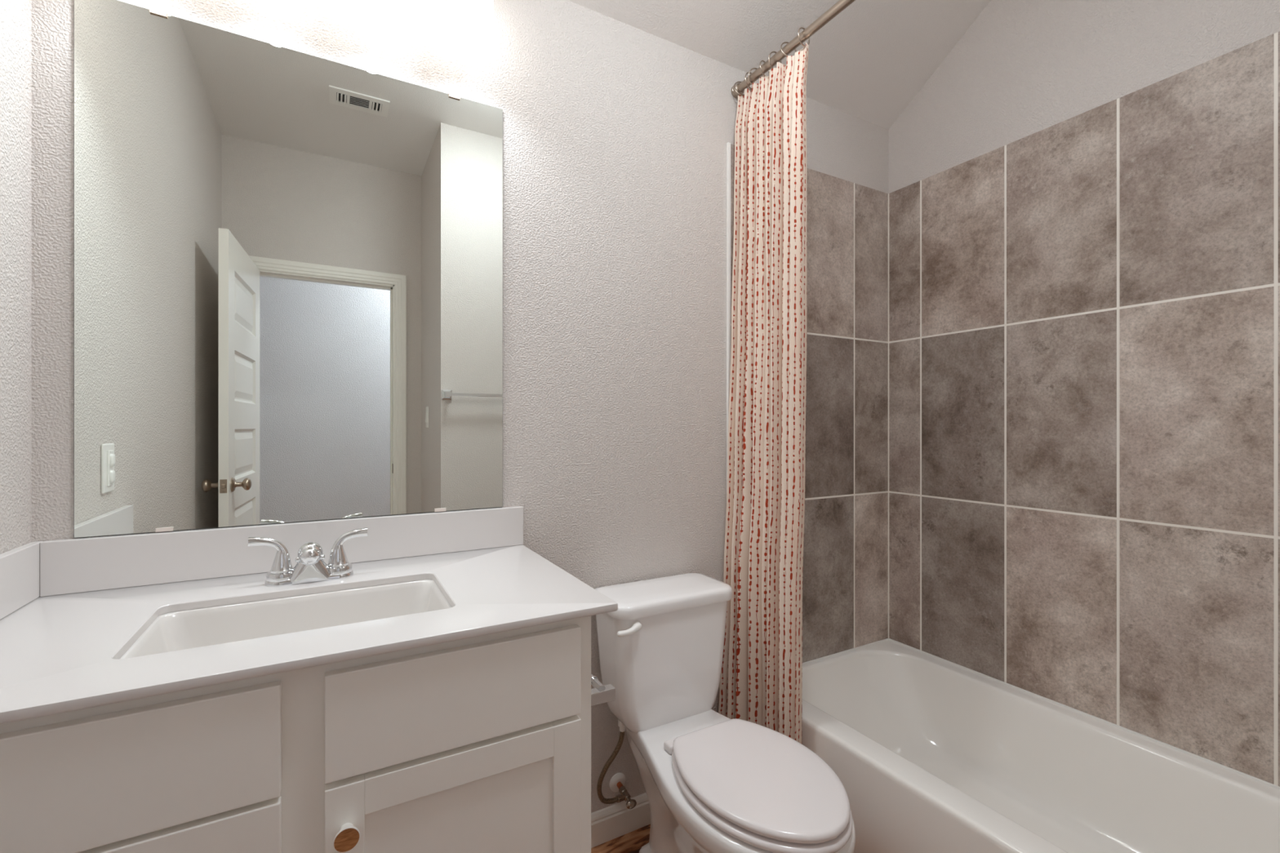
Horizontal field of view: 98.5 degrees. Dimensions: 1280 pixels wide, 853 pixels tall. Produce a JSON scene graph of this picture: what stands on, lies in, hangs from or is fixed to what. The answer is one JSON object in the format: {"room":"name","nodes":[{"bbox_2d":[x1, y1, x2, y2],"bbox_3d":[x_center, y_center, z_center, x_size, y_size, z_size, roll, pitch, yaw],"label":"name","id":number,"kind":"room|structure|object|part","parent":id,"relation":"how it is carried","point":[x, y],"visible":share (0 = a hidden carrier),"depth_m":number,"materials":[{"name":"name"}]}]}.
{"room":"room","nodes":[
{"label":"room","id":0,"kind":"room"},
{"bbox_2d":[0,0,31,554],"bbox_3d":[-0.660,-0.150,0.045,0.115,2.763,2.247,0,0,-29],"label":"wall","id":1,"kind":"structure","parent":0,"point":[15,15],"depth_m":1.00,"materials":[{"name":"white paint"}]},
{"bbox_2d":[31,0,888,813],"bbox_3d":[-0.093,-0.046,1.714,2.740,2.555,0.122,0,0,-29],"label":"wall","id":2,"kind":"structure","parent":0,"point":[616,134],"depth_m":1.66,"materials":[{"name":"white paint"}]},
{"bbox_2d":[40,506,523,596],"bbox_3d":[-0.731,0.272,1.282,0.938,0.103,0.019,0,0,-29],"label":"backsplash","id":3,"kind":"structure","parent":2,"relation":"attached to","point":[79,565],"depth_m":1.20,"materials":[{"name":"white stone"}]},
{"bbox_2d":[74,0,502,537],"bbox_3d":[-0.738,-0.319,1.284,0.842,1.076,0.009,0,0,-29],"label":"mirror","id":4,"kind":"object","parent":2,"relation":"attached to","point":[288,263],"visible":1,"depth_m":1.24,"materials":[{"name":"silver metal"}]},
{"bbox_2d":[596,719,636,808],"bbox_3d":[-0.075,0.972,1.607,0.125,0.261,0.094,0,0,-29],"label":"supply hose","id":5,"kind":"object","parent":2,"relation":"attached to","point":[617,782],"visible":1,"depth_m":1.58,"materials":[{"name":"silver plastic"}]},
{"bbox_3d":[-0.025,1.089,1.590,0.033,0.023,0.015,0,0,-29],"label":"valve handle","id":6,"kind":"part","parent":5,"relation":"part of","materials":[{"name":"silver metal"}]},
{"bbox_2d":[591,792,650,848],"bbox_3d":[-0.003,1.185,1.695,0.816,0.092,0.014,0,0,-29],"label":"baseboard","id":7,"kind":"structure","parent":2,"relation":"attached to","point":[611,822],"depth_m":1.66,"materials":[{"name":"white paint"}]},
{"bbox_2d":[726,142,730,493],"bbox_3d":[0.300,0.089,1.867,0.012,2.091,0.011,0,0,-29],"label":"trim","id":8,"kind":"structure","parent":2,"relation":"attached to","point":[728,144],"depth_m":1.86,"materials":[{"name":"white plastic"}]},
{"bbox_2d":[730,0,855,98],"bbox_3d":[0.682,-1.141,1.256,0.040,0.040,1.450,0,0,-29],"label":"curtain rod","id":9,"kind":"object","parent":2,"relation":"attached to","point":[841,5],"visible":0.88,"depth_m":1.63,"materials":[{"name":"silver metal"}]},
{"bbox_2d":[733,81,748,95],"bbox_3d":[0.342,-1.138,1.862,0.054,0.053,0.014,0,0,-14],"label":"curtain ring","id":10,"kind":"object","parent":9,"relation":"hanging from","point":[736,82],"visible":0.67,"depth_m":1.85,"materials":[{"name":"silver metal"}]},
{"bbox_2d":[744,71,756,89],"bbox_3d":[0.365,-1.138,1.820,0.054,0.054,0.005,0,0,-37],"label":"curtain ring","id":11,"kind":"object","parent":9,"relation":"hanging from","point":[748,86],"visible":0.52,"depth_m":1.81,"materials":[{"name":"silver metal"}]},
{"bbox_2d":[747,67,762,84],"bbox_3d":[0.376,-1.138,1.801,0.054,0.053,0.014,0,0,-21],"label":"curtain ring","id":12,"kind":"object","parent":9,"relation":"hanging from","point":[751,69],"visible":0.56,"depth_m":1.79,"materials":[{"name":"silver metal"}]},
{"bbox_2d":[718,42,808,743],"bbox_3d":[0.393,0.033,1.733,0.323,2.295,0.121,0,0,45],"label":"shower curtain","id":13,"kind":"object","parent":9,"relation":"hanging from","point":[761,683],"visible":0.85,"depth_m":1.71,"materials":[{"name":"fabric"}]},
{"bbox_2d":[760,60,769,76],"bbox_3d":[0.398,-1.138,1.761,0.054,0.054,0.009,0,0,-43],"label":"curtain ring","id":14,"kind":"object","parent":9,"relation":"hanging from","point":[761,61],"visible":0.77,"depth_m":1.75,"materials":[{"name":"silver metal"}]},
{"bbox_2d":[768,51,782,68],"bbox_3d":[0.421,-1.138,1.721,0.054,0.054,0.009,0,0,-29],"label":"curtain ring","id":15,"kind":"object","parent":9,"relation":"hanging from","point":[771,67],"visible":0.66,"depth_m":1.71,"materials":[{"name":"silver metal"}]},
{"bbox_2d":[780,41,796,57],"bbox_3d":[0.449,-1.138,1.670,0.054,0.053,0.014,0,0,-14],"label":"curtain ring","id":16,"kind":"object","parent":9,"relation":"hanging from","point":[784,42],"visible":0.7,"depth_m":1.66,"materials":[{"name":"silver metal"}]},
{"bbox_2d":[797,26,809,47],"bbox_3d":[0.480,-1.138,1.616,0.054,0.054,0.005,0,0,-37],"label":"curtain ring","id":17,"kind":"object","parent":9,"relation":"hanging from","point":[802,28],"visible":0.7,"depth_m":1.61,"materials":[{"name":"silver metal"}]},
{"bbox_2d":[591,823,650,852],"bbox_3d":[0.067,1.256,-0.119,5.200,0.050,3.485,0,0,-29],"label":"floor","id":18,"kind":"structure","parent":0,"point":[633,842],"depth_m":1.63,"materials":[{"name":"brown wood"}]},
{"bbox_2d":[0,615,591,852],"bbox_3d":[-0.614,0.785,1.015,0.914,0.892,0.596,0,0,-29],"label":"vanity cabinet","id":19,"kind":"object","parent":18,"relation":"on","point":[480,744],"visible":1,"depth_m":0.80,"materials":[{"name":"white paint"}]},
{"bbox_3d":[-0.680,0.437,0.673,0.406,0.155,0.018,0,0,-29],"label":"drawer","id":20,"kind":"part","parent":19,"relation":"part of","materials":[{"name":"white paint"}]},
{"bbox_3d":[-0.680,0.665,0.673,0.406,0.284,0.018,0,0,-29],"label":"drawer","id":21,"kind":"part","parent":19,"relation":"part of","materials":[{"name":"white paint"}]},
{"bbox_2d":[0,506,617,724],"bbox_3d":[-0.600,0.280,1.031,0.956,0.118,0.586,0,0,-29],"label":"countertop","id":22,"kind":"structure","parent":19,"relation":"on","point":[70,609],"depth_m":1.03,"materials":[{"name":"white stone"}]},
{"bbox_2d":[119,579,451,659],"bbox_3d":[-0.596,0.407,0.992,0.508,0.136,0.306,0,0,-29],"label":"sink","id":23,"kind":"object","parent":22,"relation":"in","point":[179,630],"visible":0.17,"depth_m":1.08,"materials":[{"name":"white ceramic"}]},
{"bbox_2d":[247,527,368,586],"bbox_3d":[-0.692,0.274,1.159,0.218,0.100,0.074,0,0,-29],"label":"faucet","id":24,"kind":"object","parent":22,"relation":"on","point":[310,566],"visible":1,"depth_m":1.14,"materials":[{"name":"silver metal"}]},
{"bbox_3d":[-0.757,0.260,1.127,0.074,0.071,0.024,0,0,-29],"label":"lever","id":25,"kind":"part","parent":24,"relation":"part of","materials":[{"name":"silver metal"}]},
{"bbox_3d":[-0.741,0.284,1.141,0.054,0.064,0.054,0,0,-29],"label":"handle","id":26,"kind":"part","parent":24,"relation":"part of","materials":[{"name":"silver metal"}]},
{"bbox_3d":[-0.691,0.283,1.158,0.094,0.079,0.072,0,0,-29],"label":"spout","id":27,"kind":"part","parent":24,"relation":"part of","materials":[{"name":"silver metal"}]},
{"bbox_3d":[-0.652,0.284,1.192,0.054,0.064,0.054,0,0,-29],"label":"handle","id":28,"kind":"part","parent":24,"relation":"part of","materials":[{"name":"silver metal"}]},
{"bbox_3d":[-0.631,0.260,1.198,0.074,0.071,0.024,0,0,-29],"label":"lever","id":29,"kind":"part","parent":24,"relation":"part of","materials":[{"name":"silver metal"}]},
{"bbox_3d":[-0.422,0.589,0.794,0.034,0.034,0.023,0,0,-29],"label":"knob","id":30,"kind":"part","parent":19,"relation":"part of","materials":[{"name":"brown wood"}]},
{"bbox_3d":[-0.283,0.437,0.897,0.398,0.155,0.018,0,0,-29],"label":"false drawer","id":31,"kind":"part","parent":19,"relation":"part of","materials":[{"name":"white paint"}]},
{"bbox_3d":[-0.283,0.819,0.897,0.398,0.589,0.018,0,0,-29],"label":"door","id":32,"kind":"part","parent":19,"relation":"part of","materials":[{"name":"white paint"}]},
{"bbox_2d":[591,673,615,706],"bbox_3d":[-0.141,0.564,1.213,0.105,0.046,0.204,0,0,-29],"label":"toilet paper holder","id":33,"kind":"object","parent":19,"relation":"attached to","point":[600,694],"visible":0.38,"depth_m":1.15,"materials":[{"name":"silver metal"}]},
{"bbox_3d":[-0.103,0.564,1.145,0.105,0.046,0.046,0,0,-29],"label":"post","id":34,"kind":"part","parent":33,"relation":"part of","materials":[{"name":"silver metal"}]},
{"bbox_2d":[594,573,855,852],"bbox_3d":[0.195,0.851,1.378,0.402,0.761,0.741,0,0,-29],"label":"toilet","id":35,"kind":"object","parent":18,"relation":"on","point":[713,782],"visible":0.98,"depth_m":1.41,"materials":[{"name":"white ceramic"}]},
{"bbox_3d":[-0.027,0.530,1.442,0.078,0.027,0.030,0,0,-29],"label":"flush lever","id":36,"kind":"part","parent":35,"relation":"part of","materials":[{"name":"white plastic"}]},
{"bbox_3d":[0.067,0.675,1.611,0.378,0.332,0.180,0,0,-29],"label":"tank","id":37,"kind":"part","parent":35,"relation":"part of","materials":[{"name":"white ceramic"}]},
{"bbox_3d":[0.067,0.489,1.611,0.397,0.038,0.208,0,0,-29],"label":"tank lid","id":38,"kind":"part","parent":35,"relation":"part of","materials":[{"name":"white ceramic"}]},
{"bbox_3d":[0.203,1.027,1.368,0.366,0.408,0.710,0,0,-29],"label":"bowl","id":39,"kind":"part","parent":35,"relation":"part of","materials":[{"name":"white ceramic"}]},
{"bbox_3d":[0.273,0.786,1.245,0.329,0.023,0.425,0,0,-29],"label":"lid","id":40,"kind":"part","parent":35,"relation":"part of","materials":[{"name":"white plastic"}]},
{"bbox_3d":[0.274,0.810,1.243,0.339,0.018,0.429,0,0,-29],"label":"seat","id":41,"kind":"part","parent":35,"relation":"part of","materials":[{"name":"white plastic"}]},
{"bbox_2d":[801,638,1279,852],"bbox_3d":[1.043,1.052,1.455,0.764,0.359,1.442,0,0,-29],"label":"bathtub","id":42,"kind":"object","parent":18,"relation":"on","point":[929,753],"visible":0.94,"depth_m":1.58,"materials":[{"name":"white ceramic"}]},
{"bbox_2d":[567,0,991,129],"bbox_3d":[0.477,-1.408,0.701,2.740,0.408,2.277,0,0,-29],"label":"ceiling","id":43,"kind":"structure","parent":0,"point":[870,60],"depth_m":1.89,"materials":[{"name":"white paint"}]},
{"bbox_2d":[888,0,1279,786],"bbox_3d":[1.457,-0.150,1.625,0.125,2.763,1.566,0,0,-29],"label":"wall","id":44,"kind":"structure","parent":0,"point":[1084,195],"depth_m":1.66,"materials":[{"name":"grey tile"}]}
]}

